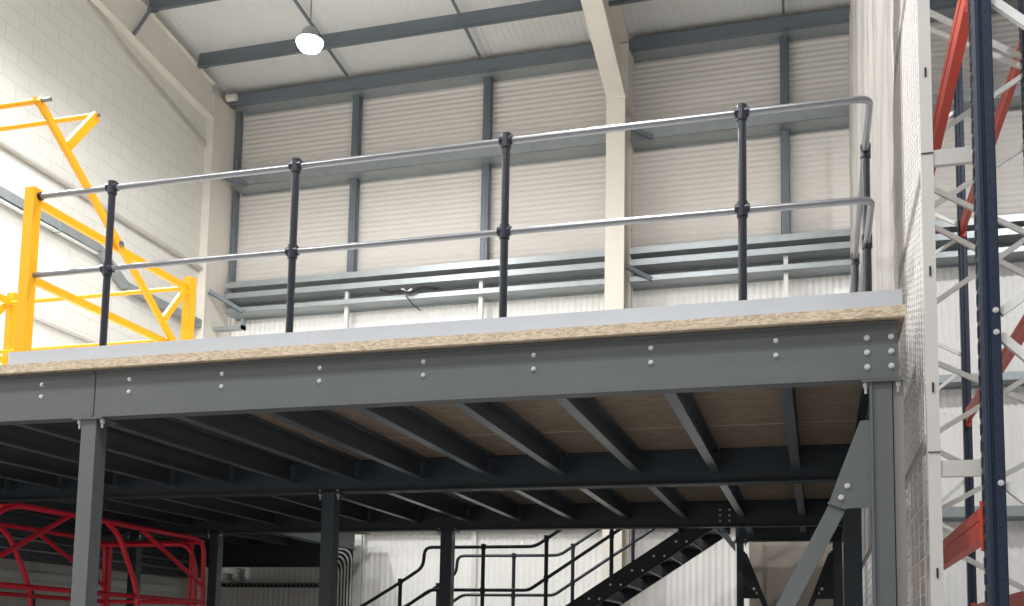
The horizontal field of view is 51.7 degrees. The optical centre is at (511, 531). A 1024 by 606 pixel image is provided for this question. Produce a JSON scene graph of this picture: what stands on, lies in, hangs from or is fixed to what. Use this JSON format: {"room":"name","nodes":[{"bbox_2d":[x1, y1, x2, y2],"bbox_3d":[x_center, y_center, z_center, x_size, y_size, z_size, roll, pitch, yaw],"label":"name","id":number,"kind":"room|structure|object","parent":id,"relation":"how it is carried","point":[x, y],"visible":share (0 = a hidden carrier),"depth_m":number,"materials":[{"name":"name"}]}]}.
{"room":"warehouse","nodes":[
{"label":"warehouse","id":0,"kind":"room"},
{"bbox_2d":[0,0,233,605],"bbox_3d":[-7.931,-4.287,7.130,0.300,12.936,22.300,-1,-6,16],"label":"wall","id":1,"kind":"structure","parent":0,"point":[61,50],"depth_m":14.29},
{"bbox_2d":[0,301,97,342],"bbox_3d":[-6.678,-2.941,10.804,0.035,0.040,12.300,-1,-6,16],"label":"trim","id":2,"kind":"structure","parent":1,"relation":"attached to","point":[38,319],"depth_m":13.70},
{"bbox_2d":[0,569,175,591],"bbox_3d":[-6.068,0.509,12.651,0.100,0.090,6.900,-1,-6,16],"label":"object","id":3,"kind":"object","parent":1,"relation":"attached to","point":[11,574],"visible":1,"depth_m":13.52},
{"bbox_2d":[0,511,200,577],"bbox_3d":[-6.033,-0.052,12.327,0.340,0.680,8.180,-1,-6,16],"label":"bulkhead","id":4,"kind":"object","parent":1,"relation":"attached to","point":[181,553],"visible":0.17,"depth_m":13.32,"materials":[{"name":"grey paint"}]},
{"bbox_2d":[0,545,188,570],"bbox_3d":[-5.750,0.222,12.591,0.040,0.040,6.900,-1,-6,16],"label":"pipe","id":5,"kind":"object","parent":4,"relation":"attached to","point":[1,546],"visible":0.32,"depth_m":13.26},
{"bbox_2d":[0,534,188,562],"bbox_3d":[-5.748,0.103,12.604,0.040,0.040,6.900,-1,-6,16],"label":"pipe","id":6,"kind":"object","parent":4,"relation":"attached to","point":[1,535],"visible":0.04,"depth_m":13.28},
{"bbox_2d":[0,186,201,327],"bbox_3d":[-6.074,-3.893,12.777,0.120,0.530,8.201,-1,-6,16],"label":"rail","id":7,"kind":"object","parent":1,"relation":"attached to","point":[9,199],"visible":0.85,"depth_m":13.93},
{"bbox_2d":[0,139,202,270],"bbox_3d":[-6.208,-4.696,12.382,0.070,0.147,9.201,-1,-6,16],"label":"pipe","id":8,"kind":"object","parent":1,"relation":"attached to","point":[4,144],"visible":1,"depth_m":13.95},
{"bbox_2d":[86,0,206,146],"bbox_3d":[-5.759,-7.390,14.175,0.030,1.830,6.300,-1,-6,16],"label":"trim","id":9,"kind":"structure","parent":1,"relation":"attached to","point":[101,16],"depth_m":15.46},
{"bbox_2d":[144,0,850,93],"bbox_3d":[1.023,-9.735,5.040,18.790,2.473,22.120,-1,-6,16],"label":"ceiling","id":10,"kind":"structure","parent":0,"point":[222,24],"depth_m":15.82,"materials":[{"name":"metal"}]},
{"bbox_2d":[296,0,322,53],"bbox_3d":[-2.521,-7.032,13.351,0.340,2.044,0.340,-1,-6,16],"label":"lamp","id":11,"kind":"object","parent":10,"relation":"hanging from","point":[309,42],"visible":1,"depth_m":13.17,"materials":[{"name":"white"}]},
{"bbox_2d":[220,14,1023,605],"bbox_3d":[4.061,-2.100,14.844,18.400,10.656,0.166,-1,-6,16],"label":"wall","id":12,"kind":"structure","parent":0,"point":[699,177],"depth_m":15.80,"materials":[{"name":"metal"}]},
{"bbox_2d":[228,111,243,308],"bbox_3d":[-4.590,-5.300,17.551,0.050,3.470,0.120,-1,-6,16],"label":"post","id":13,"kind":"object","parent":12,"relation":"attached to","point":[239,128],"depth_m":17.54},
{"bbox_2d":[221,583,318,587],"bbox_3d":[-3.700,0.846,16.574,1.860,0.055,0.184,-1,-6,16],"label":"cable tray","id":14,"kind":"object","parent":12,"relation":"attached to","point":[300,585],"visible":0.88,"depth_m":16.50,"materials":[{"name":"black paint"}]},
{"bbox_2d":[336,547,352,605],"bbox_3d":[-2.635,1.742,16.227,0.380,3.060,0.055,-1,-6,16],"label":"pipes","id":15,"kind":"object","parent":12,"relation":"attached to","point":[343,551],"visible":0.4,"depth_m":16.30,"materials":[{"name":"metal"}]},
{"bbox_2d":[344,94,362,328],"bbox_3d":[-2.575,-3.630,16.727,0.120,6.890,0.220,-1,-6,16],"label":"post","id":16,"kind":"object","parent":12,"relation":"attached to","point":[354,194],"visible":0.54,"depth_m":16.91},
{"bbox_2d":[351,534,366,605],"bbox_3d":[-2.355,0.771,16.225,0.160,5.000,0.120,-1,-6,16],"label":"trim","id":17,"kind":"structure","parent":12,"relation":"attached to","point":[359,555],"depth_m":16.20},
{"bbox_2d":[225,279,604,320],"bbox_3d":[-1.572,-3.568,16.378,6.300,0.110,0.325,-1,-6,16],"label":"rail","id":18,"kind":"object","parent":12,"relation":"attached to","point":[597,286],"visible":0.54,"depth_m":16.28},
{"bbox_2d":[226,262,604,306],"bbox_3d":[-1.567,-3.814,16.405,6.300,0.125,0.325,-1,-6,16],"label":"rail","id":19,"kind":"object","parent":12,"relation":"attached to","point":[596,270],"visible":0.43,"depth_m":16.27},
{"bbox_2d":[226,250,604,292],"bbox_3d":[-1.564,-3.990,16.423,6.300,0.130,0.325,-1,-6,16],"label":"rail","id":20,"kind":"object","parent":12,"relation":"attached to","point":[599,255],"visible":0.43,"depth_m":16.25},
{"bbox_2d":[238,58,597,115],"bbox_3d":[-1.506,-7.093,16.752,6.300,0.100,0.325,-1,-6,16],"label":"rail","id":21,"kind":"object","parent":12,"relation":"attached to","point":[591,63],"visible":0.64,"depth_m":16.78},
{"bbox_2d":[231,133,605,196],"bbox_3d":[-1.532,-5.740,16.609,6.300,0.200,0.325,-1,-6,16],"label":"rail","id":22,"kind":"object","parent":12,"relation":"attached to","point":[587,146],"visible":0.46,"depth_m":16.48,"materials":[{"name":"metal"}]},
{"bbox_2d":[470,531,477,605],"bbox_3d":[-0.571,0.755,15.755,0.070,5.000,0.050,-1,-6,16],"label":"trim","id":23,"kind":"structure","parent":12,"relation":"attached to","point":[474,533],"depth_m":15.76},
{"bbox_2d":[478,76,492,318],"bbox_3d":[-0.443,-3.656,16.110,0.120,6.890,0.220,-1,-6,16],"label":"post","id":24,"kind":"object","parent":12,"relation":"attached to","point":[488,81],"visible":0.57,"depth_m":16.29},
{"bbox_2d":[780,36,789,296],"bbox_3d":[3.855,-3.708,14.866,0.120,6.890,0.220,-1,-6,16],"label":"post","id":25,"kind":"object","parent":12,"relation":"attached to","point":[784,50],"visible":0.59,"depth_m":15.04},
{"bbox_2d":[632,0,1018,62],"bbox_3d":[7.268,-7.199,14.214,11.370,0.100,0.325,-1,-6,16],"label":"rail","id":26,"kind":"object","parent":12,"relation":"attached to","point":[836,29],"visible":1,"depth_m":15.36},
{"bbox_2d":[630,83,1021,151],"bbox_3d":[7.243,-5.846,14.070,11.370,0.200,0.325,-1,-6,16],"label":"rail","id":27,"kind":"object","parent":12,"relation":"attached to","point":[832,117],"visible":0.65,"depth_m":15.08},
{"bbox_2d":[629,246,1023,290],"bbox_3d":[7.203,-3.674,13.840,11.370,0.110,0.325,-1,-6,16],"label":"rail","id":28,"kind":"object","parent":12,"relation":"attached to","point":[949,259],"visible":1,"depth_m":14.84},
{"bbox_2d":[630,227,1023,275],"bbox_3d":[7.207,-3.920,13.866,11.370,0.125,0.325,-1,-6,16],"label":"rail","id":29,"kind":"object","parent":12,"relation":"attached to","point":[1006,237],"visible":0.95,"depth_m":14.88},
{"bbox_2d":[630,213,1023,258],"bbox_3d":[7.210,-4.096,13.885,11.370,0.130,0.325,-1,-6,16],"label":"rail","id":30,"kind":"object","parent":12,"relation":"attached to","point":[841,235],"visible":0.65,"depth_m":14.82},
{"bbox_2d":[939,371,1023,389],"bbox_3d":[7.180,-2.005,13.692,11.370,0.140,0.265,-1,-6,16],"label":"rail","id":31,"kind":"object","parent":12,"relation":"attached to","point":[1009,378],"visible":0.02,"depth_m":13.94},
{"bbox_2d":[942,505,1023,521],"bbox_3d":[7.147,-0.240,13.505,11.370,0.170,0.265,-1,-6,16],"label":"rail","id":32,"kind":"object","parent":12,"relation":"attached to","point":[1014,513],"visible":0.02,"depth_m":13.76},
{"bbox_2d":[749,542,843,605],"bbox_3d":[3.689,1.538,13.479,1.280,3.120,0.125,-1,-6,16],"label":"wall","id":33,"kind":"structure","parent":0,"point":[773,564],"depth_m":13.60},
{"bbox_3d":[0.688,2.137,3.908,18.900,0.200,22.300,-1,-6,16],"label":"floor","id":34,"kind":"structure","parent":0,"visible":0},
{"bbox_2d":[70,416,119,605],"bbox_3d":[-2.561,0.752,6.267,0.244,2.932,0.243,-1,-6,16],"label":"column","id":35,"kind":"structure","parent":34,"relation":"on","point":[86,555],"depth_m":6.33,"materials":[{"name":"metal"}]},
{"bbox_2d":[0,371,96,424],"bbox_3d":[-4.992,-0.793,7.129,5.166,0.284,0.105,-1,-6,16],"label":"beam","id":36,"kind":"structure","parent":35,"relation":"on","point":[51,397],"depth_m":6.47,"materials":[{"name":"metal"}]},
{"bbox_2d":[0,503,206,605],"bbox_3d":[-4.134,1.179,9.250,1.218,2.594,3.268,-1,-6,16],"label":"cage","id":37,"kind":"object","parent":34,"relation":"on","point":[105,594],"visible":0.93,"depth_m":9.96,"materials":[{"name":"red paint"}]},
{"bbox_2d":[126,532,144,605],"bbox_3d":[-4.873,1.474,13.485,0.250,2.932,0.260,-1,-6,16],"label":"column","id":38,"kind":"structure","parent":34,"relation":"on","point":[135,553],"depth_m":13.56,"materials":[{"name":"metal"}]},
{"bbox_2d":[101,499,842,535],"bbox_3d":[-1.052,-0.146,12.547,9.710,0.284,0.145,-1,-6,16],"label":"cross beam","id":39,"kind":"structure","parent":38,"relation":"on","point":[758,513],"depth_m":12.10,"materials":[{"name":"metal"}]},
{"bbox_2d":[0,502,104,526],"bbox_3d":[-5.726,-0.306,12.297,0.077,0.190,2.990,-1,-6,16],"label":"joist","id":40,"kind":"object","parent":39,"relation":"attached to","point":[20,511],"visible":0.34,"depth_m":12.59,"materials":[{"name":"grey paint"}]},
{"bbox_2d":[8,501,146,525],"bbox_3d":[-5.125,-0.314,12.124,0.077,0.190,2.990,-1,-6,16],"label":"joist","id":41,"kind":"object","parent":39,"relation":"attached to","point":[49,504],"visible":0.27,"depth_m":12.72,"materials":[{"name":"grey paint"}]},
{"bbox_2d":[58,500,189,525],"bbox_3d":[-4.525,-0.321,11.950,0.077,0.190,2.990,-1,-6,16],"label":"joist","id":42,"kind":"object","parent":39,"relation":"attached to","point":[111,506],"visible":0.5,"depth_m":12.49,"materials":[{"name":"grey paint"}]},
{"bbox_2d":[109,499,233,524],"bbox_3d":[-3.925,-0.328,11.776,0.077,0.190,2.990,-1,-6,16],"label":"joist","id":43,"kind":"object","parent":39,"relation":"attached to","point":[162,505],"visible":0.5,"depth_m":12.16,"materials":[{"name":"grey paint"}]},
{"bbox_2d":[163,497,278,524],"bbox_3d":[-3.324,-0.335,11.602,0.077,0.190,2.990,-1,-6,16],"label":"joist","id":44,"kind":"object","parent":39,"relation":"attached to","point":[213,504],"visible":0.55,"depth_m":12.03,"materials":[{"name":"grey paint"}]},
{"bbox_2d":[194,534,254,545],"bbox_3d":[-4.316,-0.003,14.909,0.077,0.190,2.585,-1,-6,16],"label":"joist","id":45,"kind":"object","parent":39,"relation":"attached to","point":[227,538],"visible":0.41,"depth_m":15.65,"materials":[{"name":"grey paint"}]},
{"bbox_2d":[229,534,291,545],"bbox_3d":[-3.715,-0.010,14.736,0.077,0.190,2.585,-1,-6,16],"label":"joist","id":46,"kind":"object","parent":39,"relation":"attached to","point":[270,538],"visible":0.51,"depth_m":15.35,"materials":[{"name":"grey paint"}]},
{"bbox_2d":[213,496,320,523],"bbox_3d":[-2.724,-0.343,11.429,0.077,0.190,2.990,-1,-6,16],"label":"joist","id":47,"kind":"object","parent":39,"relation":"attached to","point":[267,503],"visible":0.49,"depth_m":11.87,"materials":[{"name":"grey paint"}]},
{"bbox_2d":[270,495,371,522],"bbox_3d":[-2.124,-0.350,11.255,0.077,0.190,2.990,-1,-6,16],"label":"joist","id":48,"kind":"object","parent":39,"relation":"attached to","point":[349,510],"visible":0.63,"depth_m":11.97,"materials":[{"name":"grey paint"}]},
{"bbox_2d":[340,493,421,522],"bbox_3d":[-1.523,-0.357,11.082,0.077,0.190,2.990,-1,-6,16],"label":"joist","id":49,"kind":"object","parent":39,"relation":"attached to","point":[385,503],"visible":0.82,"depth_m":11.63,"materials":[{"name":"grey paint"}]},
{"bbox_2d":[387,492,471,521],"bbox_3d":[-0.923,-0.364,10.908,0.077,0.190,2.990,-1,-6,16],"label":"joist","id":50,"kind":"object","parent":39,"relation":"attached to","point":[436,501],"visible":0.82,"depth_m":11.42,"materials":[{"name":"grey paint"}]},
{"bbox_2d":[450,491,522,520],"bbox_3d":[-0.323,-0.371,10.734,0.077,0.190,2.990,-1,-6,16],"label":"joist","id":51,"kind":"object","parent":39,"relation":"attached to","point":[497,502],"visible":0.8,"depth_m":11.26,"materials":[{"name":"grey paint"}]},
{"bbox_2d":[385,483,835,506],"bbox_3d":[-1.255,-0.401,11.809,9.795,0.054,1.770,-1,-6,16],"label":"board","id":52,"kind":"object","parent":39,"relation":"on","point":[812,490],"visible":0.08,"depth_m":11.08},
{"bbox_2d":[513,490,575,519],"bbox_3d":[0.278,-0.379,10.560,0.077,0.190,2.990,-1,-6,16],"label":"joist","id":53,"kind":"object","parent":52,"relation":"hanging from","point":[552,500],"visible":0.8,"depth_m":11.09,"materials":[{"name":"grey paint"}]},
{"bbox_2d":[580,488,630,519],"bbox_3d":[0.878,-0.386,10.387,0.077,0.190,2.990,-1,-6,16],"label":"joist","id":54,"kind":"object","parent":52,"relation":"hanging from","point":[610,498],"visible":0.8,"depth_m":10.90,"materials":[{"name":"grey paint"}]},
{"bbox_2d":[648,487,686,518],"bbox_3d":[1.478,-0.393,10.213,0.077,0.190,2.990,-1,-6,16],"label":"joist","id":55,"kind":"object","parent":39,"relation":"attached to","point":[670,496],"visible":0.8,"depth_m":10.73,"materials":[{"name":"grey paint"}]},
{"bbox_2d":[181,92,236,605],"bbox_3d":[-4.847,-1.899,16.901,0.140,10.360,0.780,-1,-6,16],"label":"column","id":56,"kind":"structure","parent":34,"relation":"on","point":[220,134],"depth_m":17.07,"materials":[{"name":"beige paint"}]},
{"bbox_2d":[91,0,215,118],"bbox_3d":[-7.645,-9.076,7.527,0.140,2.713,20.200,-1,-6,16],"label":"rafter","id":57,"kind":"object","parent":56,"relation":"on","point":[154,41],"visible":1,"depth_m":15.77,"materials":[{"name":"beige paint"}]},
{"bbox_2d":[205,538,319,566],"bbox_3d":[-3.769,0.294,16.144,2.180,0.500,0.130,-1,-6,16],"label":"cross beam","id":58,"kind":"structure","parent":56,"relation":"attached to","point":[301,553],"depth_m":16.10,"materials":[{"name":"metal"}]},
{"bbox_2d":[355,532,372,534],"bbox_3d":[-3.899,-0.116,14.958,2.960,0.054,2.825,-1,-6,16],"label":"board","id":59,"kind":"object","parent":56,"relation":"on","point":[358,533],"visible":0.07,"depth_m":15.79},
{"bbox_2d":[277,533,355,549],"bbox_3d":[-2.610,0.005,14.242,0.090,0.284,2.250,-1,-6,16],"label":"beam","id":60,"kind":"structure","parent":59,"relation":"attached to","point":[346,540],"depth_m":14.26,"materials":[{"name":"metal"}]},
{"bbox_2d":[206,531,228,605],"bbox_3d":[-3.744,1.460,13.158,0.260,2.932,0.260,-1,-6,16],"label":"column","id":61,"kind":"structure","parent":34,"relation":"on","point":[216,539],"depth_m":13.22,"materials":[{"name":"metal"}]},
{"bbox_2d":[316,490,347,605],"bbox_3d":[-1.646,1.093,9.322,0.258,2.932,0.260,-1,-6,16],"label":"column","id":62,"kind":"structure","parent":34,"relation":"on","point":[328,571],"depth_m":9.38,"materials":[{"name":"metal"}]},
{"bbox_2d":[436,528,460,605],"bbox_3d":[-0.781,1.425,12.301,0.280,2.932,0.260,-1,-6,16],"label":"column","id":63,"kind":"structure","parent":34,"relation":"on","point":[447,538],"depth_m":12.36,"materials":[{"name":"metal"}]},
{"bbox_2d":[360,528,734,605],"bbox_3d":[-0.418,0.917,13.205,6.436,4.255,1.282,-1,-6,16],"label":"staircase","id":64,"kind":"structure","parent":34,"relation":"on","point":[685,544],"depth_m":12.60,"materials":[{"name":"metal"}]},
{"bbox_2d":[602,37,633,605],"bbox_3d":[1.495,-2.076,15.062,0.350,10.560,0.750,-1,-6,16],"label":"column","id":65,"kind":"structure","parent":34,"relation":"on","point":[618,109],"depth_m":15.10,"materials":[{"name":"beige paint"}]},
{"bbox_2d":[581,0,628,102],"bbox_3d":[-1.249,-8.906,5.859,0.274,3.167,20.600,-1,-6,16],"label":"rafter","id":66,"kind":"object","parent":65,"relation":"on","point":[605,24],"visible":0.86,"depth_m":14.76,"materials":[{"name":"beige paint"}]},
{"bbox_2d":[147,0,219,12],"bbox_3d":[3.395,-7.770,12.887,18.060,0.260,0.140,-1,-6,16],"label":"beam","id":67,"kind":"structure","parent":66,"relation":"attached to","point":[156,5],"depth_m":15.25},
{"bbox_2d":[293,0,347,76],"bbox_3d":[-2.922,-7.480,15.832,0.035,0.240,2.143,-1,-6,16],"label":"bar","id":68,"kind":"object","parent":67,"relation":"attached to","point":[296,2],"visible":0.96,"depth_m":15.91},
{"bbox_2d":[197,0,649,68],"bbox_3d":[3.753,-7.496,14.114,18.060,0.260,0.140,-1,-6,16],"label":"beam","id":69,"kind":"structure","parent":66,"relation":"attached to","point":[541,8],"depth_m":15.62,"materials":[{"name":"metal"}]},
{"bbox_2d":[225,0,1007,107],"bbox_3d":[3.996,-7.222,14.924,18.050,0.165,0.220,-1,-6,16],"label":"beam","id":70,"kind":"structure","parent":65,"relation":"attached to","point":[835,16],"depth_m":15.98,"materials":[{"name":"metal"}]},
{"bbox_2d":[733,539,747,605],"bbox_3d":[2.803,1.560,12.951,0.220,2.932,0.260,-1,-6,16],"label":"column","id":71,"kind":"structure","parent":34,"relation":"on","point":[740,544],"depth_m":13.01,"materials":[{"name":"metal"}]},
{"bbox_2d":[742,551,767,605],"bbox_3d":[3.324,1.593,12.682,1.086,2.731,0.062,-1,-6,16],"label":"knee brace","id":72,"kind":"object","parent":71,"relation":"attached to","point":[751,587],"visible":1,"depth_m":12.91,"materials":[{"name":"black paint"}]},
{"bbox_2d":[735,527,842,541],"bbox_3d":[3.420,-0.021,12.938,1.340,0.284,0.130,-1,-6,16],"label":"cross beam","id":73,"kind":"structure","parent":71,"relation":"on","point":[767,534],"depth_m":12.96,"materials":[{"name":"metal"}]},
{"bbox_2d":[776,420,870,605],"bbox_3d":[1.054,0.819,5.226,1.422,2.712,0.140,-1,-6,16],"label":"knee brace","id":74,"kind":"object","parent":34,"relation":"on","point":[852,489],"visible":1,"depth_m":5.15,"materials":[{"name":"grey paint"}]},
{"bbox_2d":[829,540,842,605],"bbox_3d":[3.907,1.547,12.632,0.250,2.932,0.260,-1,-6,16],"label":"column","id":75,"kind":"structure","parent":34,"relation":"on","point":[836,544],"depth_m":12.69,"materials":[{"name":"metal"}]},
{"bbox_2d":[808,551,832,605],"bbox_3d":[3.309,1.593,12.686,1.086,2.731,0.062,-1,-6,16],"label":"knee brace","id":76,"kind":"object","parent":75,"relation":"attached to","point":[823,589],"visible":1,"depth_m":12.66,"materials":[{"name":"black paint"}]},
{"bbox_2d":[836,477,862,605],"bbox_3d":[2.620,1.041,8.088,0.275,2.932,0.260,-1,-6,16],"label":"column","id":77,"kind":"structure","parent":34,"relation":"on","point":[852,520],"depth_m":8.12,"materials":[{"name":"metal"}]},
{"bbox_2d":[0,444,850,501],"bbox_3d":[-1.915,-0.477,9.575,9.710,0.284,0.130,-1,-6,16],"label":"cross beam","id":78,"kind":"structure","parent":77,"relation":"on","point":[818,463],"depth_m":9.01,"materials":[{"name":"metal"}]},
{"bbox_2d":[0,463,62,488],"bbox_3d":[-4.806,-0.666,8.743,0.077,0.190,3.103,-1,-6,16],"label":"joist","id":79,"kind":"object","parent":78,"relation":"attached to","point":[7,471],"visible":0.56,"depth_m":9.84,"materials":[{"name":"grey paint"}]},
{"bbox_2d":[0,444,117,487],"bbox_3d":[-4.206,-0.673,8.570,0.077,0.190,3.103,-1,-6,16],"label":"joist","id":80,"kind":"object","parent":78,"relation":"attached to","point":[9,455],"visible":0.67,"depth_m":9.13,"materials":[{"name":"grey paint"}]},
{"bbox_2d":[0,425,175,485],"bbox_3d":[-3.606,-0.680,8.396,0.077,0.190,3.103,-1,-6,16],"label":"joist","id":81,"kind":"object","parent":78,"relation":"attached to","point":[14,436],"visible":0.64,"depth_m":8.54,"materials":[{"name":"grey paint"}]},
{"bbox_2d":[15,422,234,484],"bbox_3d":[-3.005,-0.688,8.222,0.077,0.190,3.103,-1,-6,16],"label":"joist","id":82,"kind":"object","parent":78,"relation":"attached to","point":[120,442],"visible":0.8,"depth_m":8.54,"materials":[{"name":"grey paint"}]},
{"bbox_2d":[94,390,296,482],"bbox_3d":[-2.405,-0.695,8.049,0.077,0.190,3.103,-1,-6,16],"label":"joist","id":83,"kind":"object","parent":78,"relation":"attached to","point":[171,431],"visible":0.6,"depth_m":8.23,"materials":[{"name":"grey paint"}]},
{"bbox_2d":[176,414,360,480],"bbox_3d":[-1.804,-0.702,7.875,0.077,0.190,3.103,-1,-6,16],"label":"joist","id":84,"kind":"object","parent":78,"relation":"attached to","point":[247,428],"visible":0.6,"depth_m":8.04,"materials":[{"name":"grey paint"}]},
{"bbox_2d":[264,410,426,479],"bbox_3d":[-1.204,-0.710,7.701,0.077,0.190,3.103,-1,-6,16],"label":"joist","id":85,"kind":"object","parent":78,"relation":"attached to","point":[328,425],"visible":0.6,"depth_m":7.86,"materials":[{"name":"grey paint"}]},
{"bbox_2d":[354,406,495,477],"bbox_3d":[-0.604,-0.717,7.527,0.077,0.190,3.103,-1,-6,16],"label":"joist","id":86,"kind":"object","parent":78,"relation":"attached to","point":[410,421],"visible":0.6,"depth_m":7.68,"materials":[{"name":"grey paint"}]},
{"bbox_2d":[453,401,567,475],"bbox_3d":[-0.004,-0.724,7.354,0.077,0.190,3.103,-1,-6,16],"label":"joist","id":87,"kind":"object","parent":78,"relation":"attached to","point":[497,417],"visible":0.6,"depth_m":7.51,"materials":[{"name":"grey paint"}]},
{"bbox_2d":[248,420,856,461],"bbox_3d":[-1.831,-0.622,9.826,9.795,0.054,2.375,-1,-6,16],"label":"board","id":88,"kind":"object","parent":78,"relation":"on","point":[819,432],"visible":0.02,"depth_m":8.17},
{"bbox_2d":[555,397,641,473],"bbox_3d":[0.597,-0.731,7.180,0.077,0.190,3.103,-1,-6,16],"label":"joist","id":89,"kind":"object","parent":78,"relation":"attached to","point":[587,411],"visible":0.6,"depth_m":7.33,"materials":[{"name":"grey paint"}]},
{"bbox_2d":[664,392,719,471],"bbox_3d":[1.197,-0.739,7.006,0.077,0.190,3.103,-1,-6,16],"label":"joist","id":90,"kind":"object","parent":78,"relation":"attached to","point":[685,406],"visible":0.6,"depth_m":7.13,"materials":[{"name":"grey paint"}]},
{"bbox_2d":[720,485,744,517],"bbox_3d":[2.079,-0.401,10.039,0.077,0.190,2.990,-1,-6,16],"label":"joist","id":91,"kind":"object","parent":78,"relation":"attached to","point":[733,493],"visible":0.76,"depth_m":10.53,"materials":[{"name":"grey paint"}]},
{"bbox_2d":[779,387,799,469],"bbox_3d":[1.798,-0.746,6.833,0.077,0.190,3.103,-1,-6,16],"label":"joist","id":92,"kind":"object","parent":78,"relation":"attached to","point":[787,395],"visible":0.6,"depth_m":6.76,"materials":[{"name":"grey paint"}]},
{"bbox_2d":[794,484,804,516],"bbox_3d":[2.679,-0.408,9.866,0.077,0.190,2.990,-1,-6,16],"label":"joist","id":93,"kind":"object","parent":78,"relation":"attached to","point":[799,488],"visible":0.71,"depth_m":10.10,"materials":[{"name":"grey paint"}]},
{"bbox_2d":[860,373,907,605],"bbox_3d":[1.781,0.700,5.019,0.231,2.932,0.238,-1,-6,16],"label":"column","id":94,"kind":"structure","parent":34,"relation":"on","point":[886,406],"depth_m":5.07,"materials":[{"name":"metal"}]},
{"bbox_2d":[94,320,898,419],"bbox_3d":[-0.313,-0.850,5.776,4.561,0.284,0.105,-1,-6,16],"label":"beam","id":95,"kind":"structure","parent":94,"relation":"on","point":[841,353],"depth_m":5.64,"materials":[{"name":"metal"}]},
{"bbox_2d":[841,390,868,539],"bbox_3d":[2.914,-0.452,8.959,0.090,0.284,7.830,-1,-6,16],"label":"beam","id":96,"kind":"structure","parent":94,"relation":"on","point":[863,411],"depth_m":6.89,"materials":[{"name":"metal"}]},
{"bbox_2d":[0,305,904,443],"bbox_3d":[-2.493,-0.875,7.551,9.795,0.054,2.380,-1,-6,16],"label":"deck","id":97,"kind":"object","parent":96,"relation":"on","point":[837,402],"visible":0.33,"depth_m":6.45,"materials":[{"name":"wood"}]},
{"bbox_2d":[0,96,196,364],"bbox_3d":[-3.609,-1.874,7.788,1.881,1.942,1.910,-1,-6,16],"label":"gate","id":98,"kind":"object","parent":97,"relation":"on","point":[19,315],"visible":0.81,"depth_m":7.26,"materials":[{"name":"metal"}]},
{"bbox_2d":[8,331,304,364],"bbox_3d":[-2.160,-1.078,6.297,2.036,0.098,0.004,-1,-6,16],"label":"board","id":99,"kind":"object","parent":97,"relation":"on","point":[291,338],"visible":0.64,"depth_m":6.28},
{"bbox_2d":[32,95,874,345],"bbox_3d":[-0.031,-1.413,7.867,5.071,1.174,4.095,-1,-6,16],"label":"handrail","id":100,"kind":"object","parent":97,"relation":"on","point":[865,203],"visible":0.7,"depth_m":5.85,"materials":[{"name":"metal"}]},
{"bbox_2d":[305,289,901,344],"bbox_3d":[0.357,-1.109,5.569,3.197,0.098,0.004,-1,-6,16],"label":"board","id":101,"kind":"object","parent":97,"relation":"on","point":[883,297],"visible":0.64,"depth_m":5.51,"materials":[{"name":"metal"}]},
{"bbox_2d":[861,0,980,605],"bbox_3d":[3.358,-1.902,9.539,0.222,9.118,9.526,-1,-6,16],"label":"guard","id":102,"kind":"object","parent":34,"relation":"on","point":[915,159],"visible":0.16,"depth_m":5.37,"materials":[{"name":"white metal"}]},
{"bbox_2d":[848,0,899,367],"bbox_3d":[3.220,-3.476,9.671,0.087,5.730,7.115,-1,-6,16],"label":"sheet","id":103,"kind":"object","parent":102,"relation":"hanging from","point":[871,53],"visible":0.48,"depth_m":7.40,"materials":[{"name":"grey"}]},
{"bbox_2d":[901,253,929,605],"bbox_3d":[2.968,-1.830,8.304,0.055,8.500,6.114,-1,-6,16],"label":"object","id":104,"kind":"object","parent":102,"relation":"hanging from","point":[920,479],"visible":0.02,"depth_m":6.21,"materials":[{"name":"white"}]},
{"bbox_2d":[935,64,976,605],"bbox_3d":[4.737,-1.352,12.122,1.035,8.620,0.150,-1,-6,16],"label":"frame","id":105,"kind":"object","parent":34,"relation":"on","point":[968,482],"visible":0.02,"depth_m":12.07,"materials":[{"name":"blue paint"}]},
{"bbox_2d":[960,41,1019,236],"bbox_3d":[4.649,-3.708,10.318,0.067,0.220,3.894,-1,-6,16],"label":"beam","id":106,"kind":"structure","parent":105,"relation":"attached to","point":[1006,97],"depth_m":9.55,"materials":[{"name":"metal"}]},
{"bbox_2d":[965,315,1023,426],"bbox_3d":[4.608,-1.500,10.084,0.067,0.220,3.894,-1,-6,16],"label":"beam","id":107,"kind":"structure","parent":105,"relation":"attached to","point":[1017,335],"depth_m":9.38,"materials":[{"name":"metal"}]},
{"bbox_2d":[971,591,1023,605],"bbox_3d":[4.567,0.697,9.851,0.067,0.220,3.894,-1,-6,16],"label":"beam","id":108,"kind":"structure","parent":105,"relation":"attached to","point":[1016,599],"depth_m":9.04,"materials":[{"name":"metal"}]},
{"bbox_2d":[930,0,1023,591],"bbox_3d":[3.627,-1.778,8.303,1.035,8.620,0.150,-1,-6,16],"label":"rack bracing","id":109,"kind":"object","parent":34,"relation":"on","point":[945,196],"visible":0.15,"depth_m":8.36,"materials":[{"name":"grey metal"}]},
{"bbox_2d":[968,0,1023,605],"bbox_3d":[2.600,-2.171,4.770,1.035,8.620,0.150,-1,-6,16],"label":"frame","id":110,"kind":"object","parent":34,"relation":"on","point":[989,312],"visible":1,"depth_m":4.74,"materials":[{"name":"blue paint"}]},
{"bbox_2d":[932,0,968,174],"bbox_3d":[2.665,-2.379,6.714,0.067,0.235,3.594,-1,-6,16],"label":"beam","id":111,"kind":"structure","parent":110,"relation":"attached to","point":[958,36],"depth_m":5.65,"materials":[{"name":"metal"}]},
{"bbox_2d":[943,501,983,569],"bbox_3d":[2.618,0.166,6.444,0.067,0.225,3.594,-1,-6,16],"label":"beam","id":112,"kind":"structure","parent":110,"relation":"attached to","point":[968,537],"depth_m":5.27,"materials":[{"name":"metal"}]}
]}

